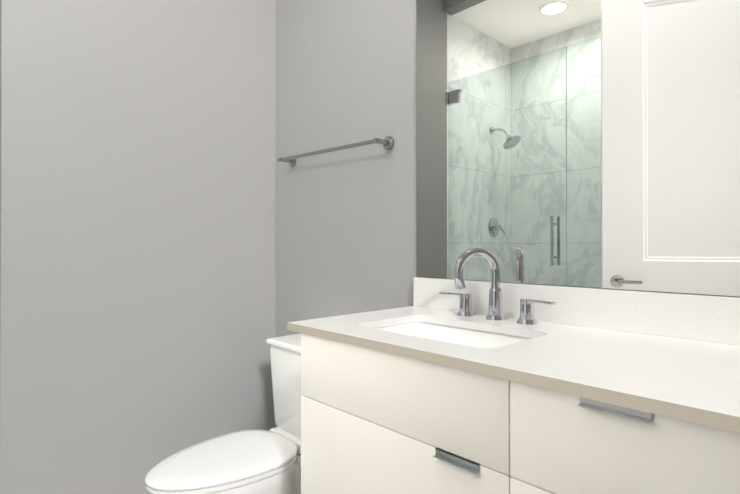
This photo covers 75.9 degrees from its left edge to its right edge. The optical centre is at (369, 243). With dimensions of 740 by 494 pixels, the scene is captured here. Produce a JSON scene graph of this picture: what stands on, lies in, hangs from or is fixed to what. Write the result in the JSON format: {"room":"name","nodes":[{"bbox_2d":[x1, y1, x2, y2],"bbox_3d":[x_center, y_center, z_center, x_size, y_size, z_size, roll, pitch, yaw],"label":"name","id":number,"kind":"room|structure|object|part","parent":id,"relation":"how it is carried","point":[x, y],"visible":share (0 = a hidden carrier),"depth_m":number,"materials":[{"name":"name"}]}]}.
{"room":"bathroom","nodes":[
{"label":"bathroom","id":0,"kind":"room"},
{"bbox_2d":[0,0,274,493],"bbox_3d":[-1.059,-0.370,1.990,1.470,3.000,0.100,0,0,-44],"label":"wall","id":1,"kind":"structure","parent":0,"point":[137,330],"depth_m":1.98,"materials":[{"name":"grey paint"}]},
{"bbox_2d":[275,0,737,426],"bbox_3d":[0.543,-0.373,1.443,0.100,3.000,3.100,0,0,-44],"label":"wall","id":2,"kind":"structure","parent":0,"point":[345,219],"depth_m":2.06,"materials":[{"name":"grey paint"}]},
{"bbox_2d":[277,136,393,166],"bbox_3d":[-0.181,-0.399,2.074,0.078,0.069,0.717,0,0,-44],"label":"towel rail","id":3,"kind":"object","parent":2,"relation":"attached to","point":[387,142],"visible":1,"depth_m":1.95,"materials":[{"name":"grey metal"}]},
{"bbox_2d":[411,277,739,342],"bbox_3d":[0.656,0.174,1.231,0.020,0.105,1.422,0,0,-44],"label":"backsplash","id":4,"kind":"structure","parent":2,"relation":"attached to","point":[684,316],"depth_m":1.22,"materials":[{"name":"white stone"}]},
{"bbox_2d":[416,0,739,296],"bbox_3d":[0.662,-0.537,1.238,0.006,1.313,1.419,0,0,-44],"label":"mirror","id":5,"kind":"object","parent":2,"relation":"attached to","point":[588,143],"visible":1,"depth_m":1.31,"materials":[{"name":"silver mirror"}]},
{"bbox_3d":[-0.690,1.172,0.265,3.500,0.100,3.100,0,0,-44],"label":"floor","id":6,"kind":"structure","parent":0,"visible":0},
{"bbox_2d":[145,333,301,493],"bbox_3d":[-0.422,0.769,1.783,0.799,0.719,0.504,0,0,-44],"label":"toilet","id":7,"kind":"object","parent":6,"relation":"on","point":[254,462],"visible":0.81,"depth_m":1.69,"materials":[{"name":"white ceramic"}]},
{"bbox_3d":[-0.520,0.785,1.690,0.522,0.018,0.368,0,0,-44],"label":"seat","id":8,"kind":"part","parent":7,"relation":"part of","materials":[{"name":"white ceramic"}]},
{"bbox_3d":[-0.510,0.774,1.699,0.557,0.045,0.372,0,0,-44],"label":"lid","id":9,"kind":"part","parent":7,"relation":"part of","materials":[{"name":"white ceramic"}]},
{"bbox_3d":[-0.214,0.427,1.982,0.225,0.020,0.504,0,0,-44],"label":"tank lid","id":10,"kind":"part","parent":7,"relation":"part of","materials":[{"name":"white ceramic"}]},
{"bbox_3d":[-0.212,0.618,1.983,0.205,0.363,0.480,0,0,-44],"label":"tank","id":11,"kind":"part","parent":7,"relation":"part of","materials":[{"name":"white ceramic"}]},
{"bbox_2d":[291,327,739,493],"bbox_3d":[0.469,0.686,1.029,0.566,0.879,1.359,0,0,-44],"label":"bathroom vanity","id":12,"kind":"object","parent":6,"relation":"on","point":[458,384],"depth_m":0.91,"materials":[{"name":"paint"}]},
{"bbox_3d":[0.036,0.337,1.108,0.021,0.175,0.651,0,0,-44],"label":"drawer","id":13,"kind":"part","parent":12,"relation":"part of","materials":[{"name":"paint"}]},
{"bbox_3d":[0.036,0.714,1.107,0.021,0.574,0.651,0,0,-44],"label":"drawer","id":14,"kind":"part","parent":12,"relation":"part of","materials":[{"name":"paint"}]},
{"bbox_3d":[0.176,0.432,0.950,0.030,0.014,0.105,0,0,-44],"label":"handle","id":15,"kind":"part","parent":12,"relation":"part of","materials":[{"name":"silver metal"}]},
{"bbox_2d":[287,307,739,422],"bbox_3d":[0.457,0.236,1.042,0.568,0.021,1.422,0,0,-44],"label":"countertop","id":16,"kind":"structure","parent":12,"relation":"on","point":[701,376],"depth_m":0.94,"materials":[{"name":"white stone"}]},
{"bbox_2d":[359,315,542,346],"bbox_3d":[0.204,0.320,1.263,0.335,0.168,0.495,0,0,-44],"label":"sink","id":17,"kind":"object","parent":16,"relation":"in","point":[475,334],"depth_m":1.41,"materials":[{"name":"white ceramic"}]},
{"bbox_2d":[435,247,562,322],"bbox_3d":[0.342,0.119,1.398,0.154,0.216,0.390,0,0,-44],"label":"faucet","id":18,"kind":"object","parent":16,"relation":"on","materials":[{"name":"silver metal"}]},
{"bbox_3d":[0.505,0.712,0.613,0.021,0.574,0.706,0,0,-44],"label":"drawer","id":19,"kind":"part","parent":12,"relation":"part of","materials":[{"name":"paint"}]},
{"bbox_3d":[0.381,0.254,0.735,0.030,0.014,0.105,0,0,-44],"label":"handle","id":20,"kind":"part","parent":12,"relation":"part of","materials":[{"name":"silver metal"}]},
{"bbox_3d":[0.505,0.335,0.614,0.021,0.175,0.706,0,0,-44],"label":"drawer","id":21,"kind":"part","parent":12,"relation":"part of","materials":[{"name":"paint"}]}
]}

